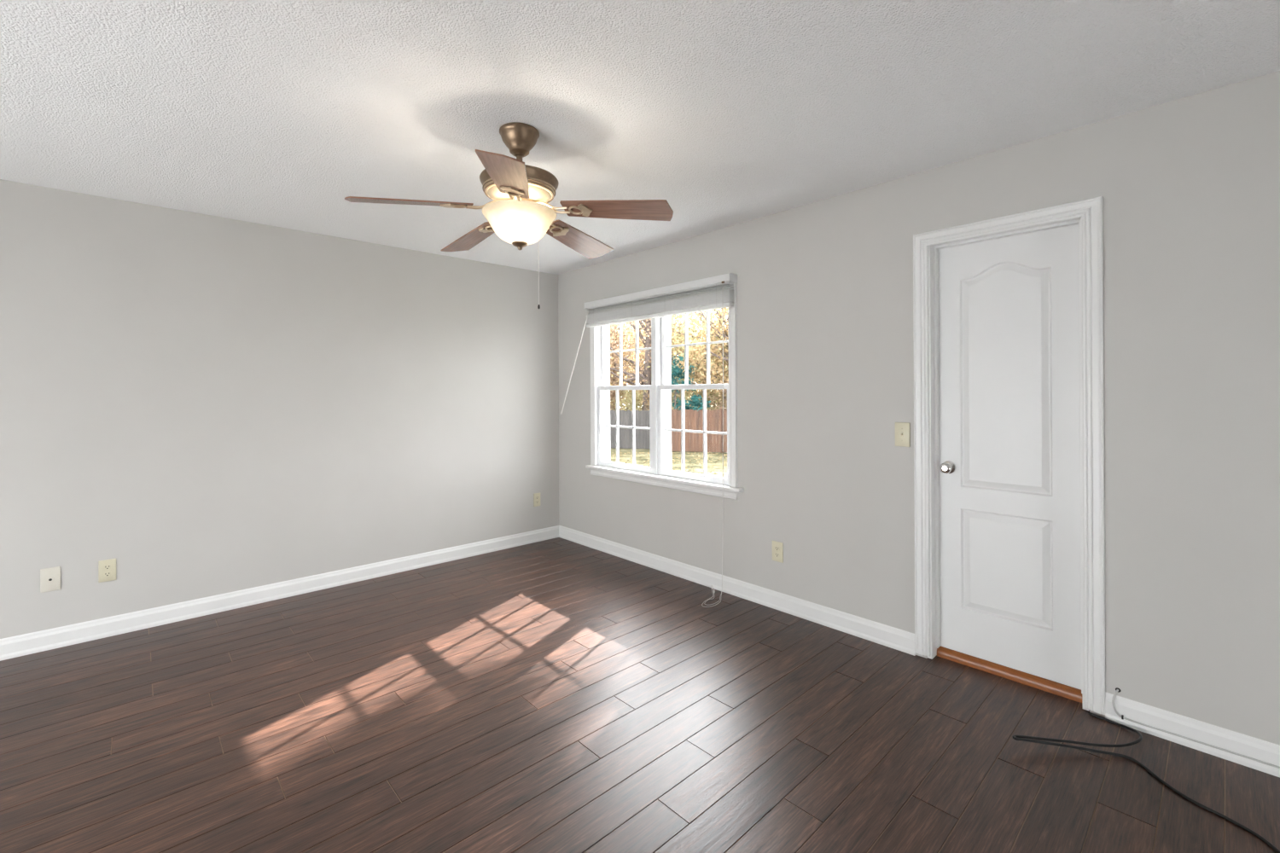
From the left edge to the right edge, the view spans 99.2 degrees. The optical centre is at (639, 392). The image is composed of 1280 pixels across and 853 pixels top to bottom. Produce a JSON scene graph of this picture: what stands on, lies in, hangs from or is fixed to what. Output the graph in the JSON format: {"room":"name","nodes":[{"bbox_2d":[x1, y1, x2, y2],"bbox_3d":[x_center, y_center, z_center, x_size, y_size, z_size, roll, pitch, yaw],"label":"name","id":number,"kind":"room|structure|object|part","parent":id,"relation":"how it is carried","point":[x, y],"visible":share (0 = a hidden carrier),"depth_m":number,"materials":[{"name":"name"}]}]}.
{"room":"empty living room","nodes":[
{"label":"empty living room","id":0,"kind":"room"},
{"bbox_2d":[0,179,559,639],"bbox_3d":[-2.833,0.124,3.244,5.540,2.460,0.140,0,0,-43],"label":"wall","id":1,"kind":"structure","parent":0,"point":[204,405],"depth_m":3.43,"materials":[{"name":"paint"}]},
{"bbox_2d":[40,566,60,593],"bbox_3d":[-3.113,0.988,2.877,0.073,0.124,0.010,0,0,-43],"label":"cable jack plate","id":2,"kind":"object","parent":1,"relation":"attached to","point":[49,578],"visible":1,"depth_m":2.88,"materials":[{"name":"beige plastic"}]},
{"bbox_2d":[98,558,116,582],"bbox_3d":[-2.956,0.989,3.024,0.071,0.120,0.009,0,0,-43],"label":"power outlet","id":3,"kind":"object","parent":1,"relation":"attached to","point":[107,568],"visible":1,"depth_m":3.02,"materials":[{"name":"beige plastic"}]},
{"bbox_2d":[103,571,111,576],"bbox_3d":[-2.954,1.008,3.022,0.034,0.025,0.002,0,0,-43],"label":"receptacle","id":4,"kind":"object","parent":3,"relation":"attached to","point":[105,573],"depth_m":3.02,"materials":[{"name":"beige plastic"}]},
{"bbox_2d":[103,564,111,570],"bbox_3d":[-2.955,0.969,3.022,0.034,0.025,0.002,0,0,-43],"label":"receptacle","id":5,"kind":"object","parent":3,"relation":"attached to","point":[105,567],"depth_m":3.02,"materials":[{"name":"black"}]},
{"bbox_2d":[0,525,558,661],"bbox_3d":[-2.723,1.301,3.235,5.400,0.105,0.016,0,0,-43],"label":"baseboard","id":6,"kind":"structure","parent":1,"relation":"attached to","point":[26,644],"depth_m":3.42,"materials":[{"name":"white wood"}]},
{"bbox_2d":[533,493,540,506],"bbox_3d":[-0.928,0.967,4.910,0.071,0.120,0.009,0,0,-43],"label":"power outlet","id":7,"kind":"object","parent":1,"relation":"attached to","point":[536,496],"visible":1,"depth_m":4.90,"materials":[{"name":"beige plastic"}]},
{"bbox_2d":[0,537,1279,852],"bbox_3d":[-0.481,1.402,0.824,5.680,0.120,6.880,0,0,-43],"label":"floor","id":8,"kind":"structure","parent":0,"point":[557,695],"depth_m":2.12,"materials":[{"name":"brown wood"}]},
{"bbox_2d":[1012,712,1279,852],"bbox_3d":[1.782,1.305,1.728,0.544,0.051,0.941,0,0,-19],"label":"cable","id":9,"kind":"object","parent":8,"relation":"on","point":[1017,737],"visible":1,"depth_m":2.00,"materials":[{"name":"black rubber"}]},
{"bbox_2d":[0,0,1279,274],"bbox_3d":[-0.494,-1.173,0.824,5.680,0.150,6.880,0,0,-43],"label":"ceiling","id":10,"kind":"structure","parent":0,"point":[272,113],"depth_m":2.00,"materials":[{"name":"white paint"}]},
{"bbox_2d":[344,122,673,309],"bbox_3d":[-0.483,-0.736,2.333,1.247,0.724,1.202,0,0,29],"label":"ceiling fan","id":11,"kind":"object","parent":10,"relation":"hanging from","point":[520,213],"visible":1,"depth_m":2.21,"materials":[{"name":"brown wood"}]},
{"bbox_3d":[-0.888,-0.736,2.113,0.453,0.071,0.149,0,0,-25],"label":"blade","id":12,"kind":"part","parent":11,"relation":"part of","materials":[{"name":"brown wood"}]},
{"bbox_3d":[-0.794,-0.737,2.599,0.149,0.071,0.454,0,0,-43],"label":"blade","id":13,"kind":"part","parent":11,"relation":"part of","materials":[{"name":"brown wood"}]},
{"bbox_3d":[-0.454,-0.739,1.873,0.149,0.071,0.453,0,0,-7],"label":"blade","id":14,"kind":"part","parent":11,"relation":"part of","materials":[{"name":"brown wood"}]},
{"bbox_3d":[-0.505,-0.693,2.291,0.307,0.132,0.307,0,0,-43],"label":"lamp shade","id":15,"kind":"part","parent":11,"relation":"part of","materials":[{"name":"white glass"}]},
{"bbox_3d":[-0.469,-0.582,2.407,0.003,0.378,0.093,0,0,17],"label":"pull chain","id":16,"kind":"part","parent":11,"relation":"part of","materials":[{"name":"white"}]},
{"bbox_3d":[-0.301,-0.740,2.660,0.149,0.071,0.453,0,0,29],"label":"blade","id":17,"kind":"part","parent":11,"relation":"part of","materials":[{"name":"brown wood"}]},
{"bbox_3d":[-0.092,-0.741,2.211,0.453,0.071,0.149,0,0,11],"label":"blade","id":18,"kind":"part","parent":11,"relation":"part of","materials":[{"name":"brown wood"}]},
{"bbox_2d":[558,70,1279,745],"bbox_3d":[1.541,0.102,2.710,0.140,2.460,6.880,0,0,-43],"label":"wall","id":19,"kind":"structure","parent":0,"point":[1189,187],"depth_m":2.26,"materials":[{"name":"paint"}]},
{"bbox_2d":[585,282,744,500],"bbox_3d":[0.172,-0.015,4.189,0.252,1.443,1.630,0,0,-43],"label":"window","id":20,"kind":"structure","parent":19,"relation":"in","point":[660,474],"depth_m":4.16,"materials":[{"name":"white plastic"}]},
{"bbox_3d":[-0.092,-0.346,4.476,0.036,0.652,0.671,0,0,-43],"label":"sash","id":21,"kind":"part","parent":20,"relation":"part of","materials":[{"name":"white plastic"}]},
{"bbox_3d":[-0.119,0.286,4.448,0.038,0.682,0.679,0,0,-43],"label":"sash","id":22,"kind":"part","parent":20,"relation":"part of","materials":[{"name":"white plastic"}]},
{"bbox_2d":[560,273,737,607],"bbox_3d":[-0.094,0.285,4.141,0.308,2.107,1.835,0,0,-43],"label":"window blind","id":23,"kind":"object","parent":20,"relation":"attached to","point":[724,299],"visible":1,"depth_m":3.94,"materials":[{"name":"white"}]},
{"bbox_3d":[0.078,-0.571,4.110,0.052,0.023,1.533,0,0,-43],"label":"rail","id":24,"kind":"part","parent":23,"relation":"part of","materials":[{"name":"white plastic"}]},
{"bbox_3d":[0.462,0.310,3.485,0.092,2.051,0.230,0,0,29],"label":"pull cord","id":25,"kind":"part","parent":23,"relation":"part of","materials":[{"name":"white plastic"}]},
{"bbox_3d":[0.184,-0.021,4.214,0.200,1.340,1.478,0,0,-43],"label":"frame","id":26,"kind":"part","parent":20,"relation":"part of","materials":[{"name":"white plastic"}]},
{"bbox_3d":[0.109,0.638,4.127,0.072,0.022,1.630,0,0,-43],"label":"sill","id":27,"kind":"part","parent":20,"relation":"part of","materials":[{"name":"white wood"}]},
{"bbox_3d":[0.411,-0.349,3.935,0.036,0.652,0.690,0,0,-43],"label":"sash","id":28,"kind":"part","parent":20,"relation":"part of","materials":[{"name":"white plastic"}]},
{"bbox_3d":[0.385,0.284,3.907,0.038,0.682,0.698,0,0,-43],"label":"sash","id":29,"kind":"part","parent":20,"relation":"part of","materials":[{"name":"white plastic"}]},
{"bbox_2d":[772,541,783,563],"bbox_3d":[0.846,0.980,3.354,0.009,0.122,0.078,0,0,-43],"label":"power outlet","id":30,"kind":"object","parent":19,"relation":"attached to","point":[777,548],"visible":1,"depth_m":3.35,"materials":[{"name":"beige plastic"}]},
{"bbox_2d":[895,422,910,447],"bbox_3d":[1.347,0.216,2.802,0.019,0.124,0.076,0,0,-43],"label":"light switch","id":31,"kind":"object","parent":19,"relation":"attached to","point":[902,429],"visible":1,"depth_m":2.80,"materials":[{"name":"beige plastic"}]},
{"bbox_2d":[558,525,1279,778],"bbox_3d":[1.490,1.279,2.657,0.016,0.105,6.600,0,0,-43],"label":"baseboard","id":32,"kind":"structure","parent":19,"relation":"attached to","point":[903,641],"depth_m":2.86,"materials":[{"name":"white wood"}]},
{"bbox_2d":[913,196,1105,715],"bbox_3d":[1.694,0.266,2.539,0.170,2.128,0.735,0,0,-43],"label":"door","id":33,"kind":"structure","parent":19,"relation":"in","point":[1008,311],"depth_m":2.52,"materials":[{"name":"paint"}]},
{"bbox_3d":[1.523,0.375,2.704,0.066,0.066,0.066,0,0,-43],"label":"knob","id":34,"kind":"part","parent":33,"relation":"part of","materials":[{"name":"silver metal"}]},
{"bbox_2d":[1111,687,1279,768],"bbox_3d":[2.346,1.246,1.733,0.035,0.112,1.281,0,0,-43],"label":"cable","id":35,"kind":"object","parent":19,"relation":"attached to","point":[1117,689],"visible":1,"depth_m":2.05,"materials":[{"name":"white plastic"}]},
{"label":"outside","id":36,"kind":"structure","parent":0,"visible":0},
{"bbox_2d":[610,407,727,477],"bbox_3d":[16.611,2.233,41.698,75.000,1.040,110.000,0,0,-43],"label":"ground","id":37,"kind":"structure","parent":36,"point":[709,468],"depth_m":19.25,"materials":[{"name":"plant"}]},
{"bbox_2d":[610,389,621,410],"bbox_3d":[-2.147,1.147,28.063,2.523,3.096,2.316,0,0,-43],"label":"bush","id":38,"kind":"object","parent":37,"relation":"on","point":[613,392],"visible":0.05,"depth_m":28.06,"materials":[{"name":"grey plant"}]},
{"bbox_2d":[609,322,642,410],"bbox_3d":[-2.915,-1.439,28.906,6.727,8.297,6.615,0,0,-43],"label":"autumn tree","id":39,"kind":"object","parent":37,"relation":"on","point":[614,330],"visible":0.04,"depth_m":28.76,"materials":[{"name":"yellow plant"}]},
{"bbox_2d":[609,321,645,418],"bbox_3d":[-1.110,-3.603,52.673,12.088,13.004,11.388,0,0,14],"label":"autumn tree","id":40,"kind":"object","parent":37,"relation":"on","point":[635,322],"visible":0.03,"depth_m":50.42,"materials":[{"name":"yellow plant"}]},
{"bbox_2d":[609,321,645,410],"bbox_3d":[-1.372,-1.995,30.936,7.364,9.429,7.812,0,0,-43],"label":"autumn tree","id":41,"kind":"object","parent":37,"relation":"on","point":[625,323],"visible":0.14,"depth_m":30.11,"materials":[{"name":"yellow plant"}]},
{"bbox_2d":[610,389,647,420],"bbox_3d":[-0.530,1.156,27.487,2.346,3.038,2.414,0,0,-43],"label":"bush","id":42,"kind":"object","parent":37,"relation":"on","point":[639,397],"visible":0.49,"depth_m":27.12,"materials":[{"name":"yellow plant"}]},
{"bbox_2d":[610,409,649,448],"bbox_3d":[-3.722,1.745,26.093,9.439,1.923,0.130,0,0,18],"label":"wooden fence","id":43,"kind":"object","parent":37,"relation":"on","point":[625,419],"visible":0.2,"depth_m":24.96,"materials":[{"name":"wood"}]},
{"bbox_2d":[609,318,684,419],"bbox_3d":[-0.274,-2.699,40.237,9.694,11.004,9.525,0,0,-43],"label":"autumn tree","id":44,"kind":"object","parent":37,"relation":"on","point":[673,318],"visible":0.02,"depth_m":39.94,"materials":[{"name":"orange plant"}]},
{"bbox_2d":[609,312,705,446],"bbox_3d":[0.261,-2.099,27.335,6.366,9.564,6.951,0,0,-17],"label":"autumn tree","id":45,"kind":"object","parent":37,"relation":"on","point":[645,375],"visible":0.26,"depth_m":26.81,"materials":[{"name":"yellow plant"}]},
{"bbox_2d":[639,389,688,415],"bbox_3d":[1.200,0.911,26.757,2.683,3.506,2.315,0,0,-16],"label":"bush","id":46,"kind":"object","parent":37,"relation":"on","point":[646,390],"visible":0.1,"depth_m":26.61,"materials":[{"name":"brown plant"}]},
{"bbox_2d":[611,312,726,418],"bbox_3d":[1.639,-1.824,29.771,7.194,9.036,7.223,0,0,-15],"label":"autumn tree","id":47,"kind":"object","parent":37,"relation":"on","point":[678,323],"visible":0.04,"depth_m":29.22,"materials":[{"name":"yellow plant"}]},
{"bbox_2d":[610,452,727,477],"bbox_3d":[1.457,2.191,14.501,9.285,0.738,17.070,0,0,0],"label":"fallen leaves","id":48,"kind":"object","parent":37,"relation":"on","point":[688,469],"visible":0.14,"depth_m":18.91,"materials":[{"name":"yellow plant"}]},
{"bbox_2d":[626,311,726,410],"bbox_3d":[3.565,-2.546,37.858,8.785,10.623,9.402,0,0,-43],"label":"autumn tree","id":49,"kind":"object","parent":37,"relation":"on","point":[713,311],"visible":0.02,"depth_m":37.54,"materials":[{"name":"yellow plant"}]},
{"bbox_2d":[638,309,728,418],"bbox_3d":[3.160,-2.009,26.741,7.096,9.338,7.132,0,0,-43],"label":"autumn tree","id":50,"kind":"object","parent":37,"relation":"on","point":[695,321],"visible":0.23,"depth_m":26.43,"materials":[{"name":"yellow plant"}]},
{"bbox_2d":[670,352,699,449],"bbox_3d":[1.745,0.370,24.487,1.880,4.537,2.243,0,0,-18],"label":"evergreen tree","id":51,"kind":"object","parent":37,"relation":"on","point":[676,374],"visible":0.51,"depth_m":24.44,"materials":[{"name":"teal plant"}]},
{"bbox_2d":[671,313,719,418],"bbox_3d":[6.361,-3.643,51.281,11.047,13.001,11.173,0,0,-34],"label":"autumn tree","id":52,"kind":"object","parent":37,"relation":"on","point":[713,313],"visible":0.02,"depth_m":50.34,"materials":[{"name":"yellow plant"}]},
{"bbox_2d":[684,394,713,412],"bbox_3d":[2.392,1.329,23.779,1.313,2.599,1.260,0,0,-43],"label":"evergreen shrub","id":53,"kind":"object","parent":37,"relation":"on","point":[695,402],"visible":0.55,"depth_m":23.62,"materials":[{"name":"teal plant"}]},
{"bbox_2d":[671,408,727,453],"bbox_3d":[4.730,1.626,22.442,8.323,1.937,0.130,0,0,17],"label":"wooden fence","id":54,"kind":"object","parent":37,"relation":"on","point":[716,420],"visible":0.22,"depth_m":23.05,"materials":[{"name":"brown wood"}]},
{"bbox_3d":[4.744,1.588,22.401,2.796,1.809,0.060,0,0,17],"label":"panel","id":55,"kind":"part","parent":54,"relation":"part of","materials":[{"name":"brown wood"}]},
{"bbox_2d":[670,307,728,410],"bbox_3d":[4.301,-1.385,25.117,6.079,8.037,5.965,0,0,-43],"label":"autumn tree","id":56,"kind":"object","parent":37,"relation":"on","point":[718,322],"visible":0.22,"depth_m":24.47,"materials":[{"name":"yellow plant"}]},
{"bbox_2d":[677,312,727,407],"bbox_3d":[6.153,-2.062,27.029,7.801,9.424,6.436,0,0,-33],"label":"autumn tree","id":57,"kind":"object","parent":37,"relation":"on","point":[724,312],"visible":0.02,"depth_m":26.84,"materials":[{"name":"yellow plant"}]},
{"bbox_2d":[687,389,727,448],"bbox_3d":[3.169,1.117,25.287,2.552,3.051,2.695,0,0,-43],"label":"bush","id":58,"kind":"object","parent":37,"relation":"on","point":[701,394],"visible":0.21,"depth_m":25.05,"materials":[{"name":"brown plant"}]},
{"bbox_2d":[694,309,728,360],"bbox_3d":[5.045,-1.133,23.973,5.540,7.507,2.717,0,0,25],"label":"bare tree","id":59,"kind":"object","parent":37,"relation":"on","point":[704,317],"visible":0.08,"depth_m":24.11,"materials":[{"name":"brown plant"}]},
{"bbox_2d":[709,379,728,410],"bbox_3d":[3.968,0.956,23.734,2.078,3.339,2.295,0,0,39],"label":"bush","id":60,"kind":"object","parent":37,"relation":"on","point":[724,390],"visible":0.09,"depth_m":23.81,"materials":[{"name":"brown plant"}]}
]}

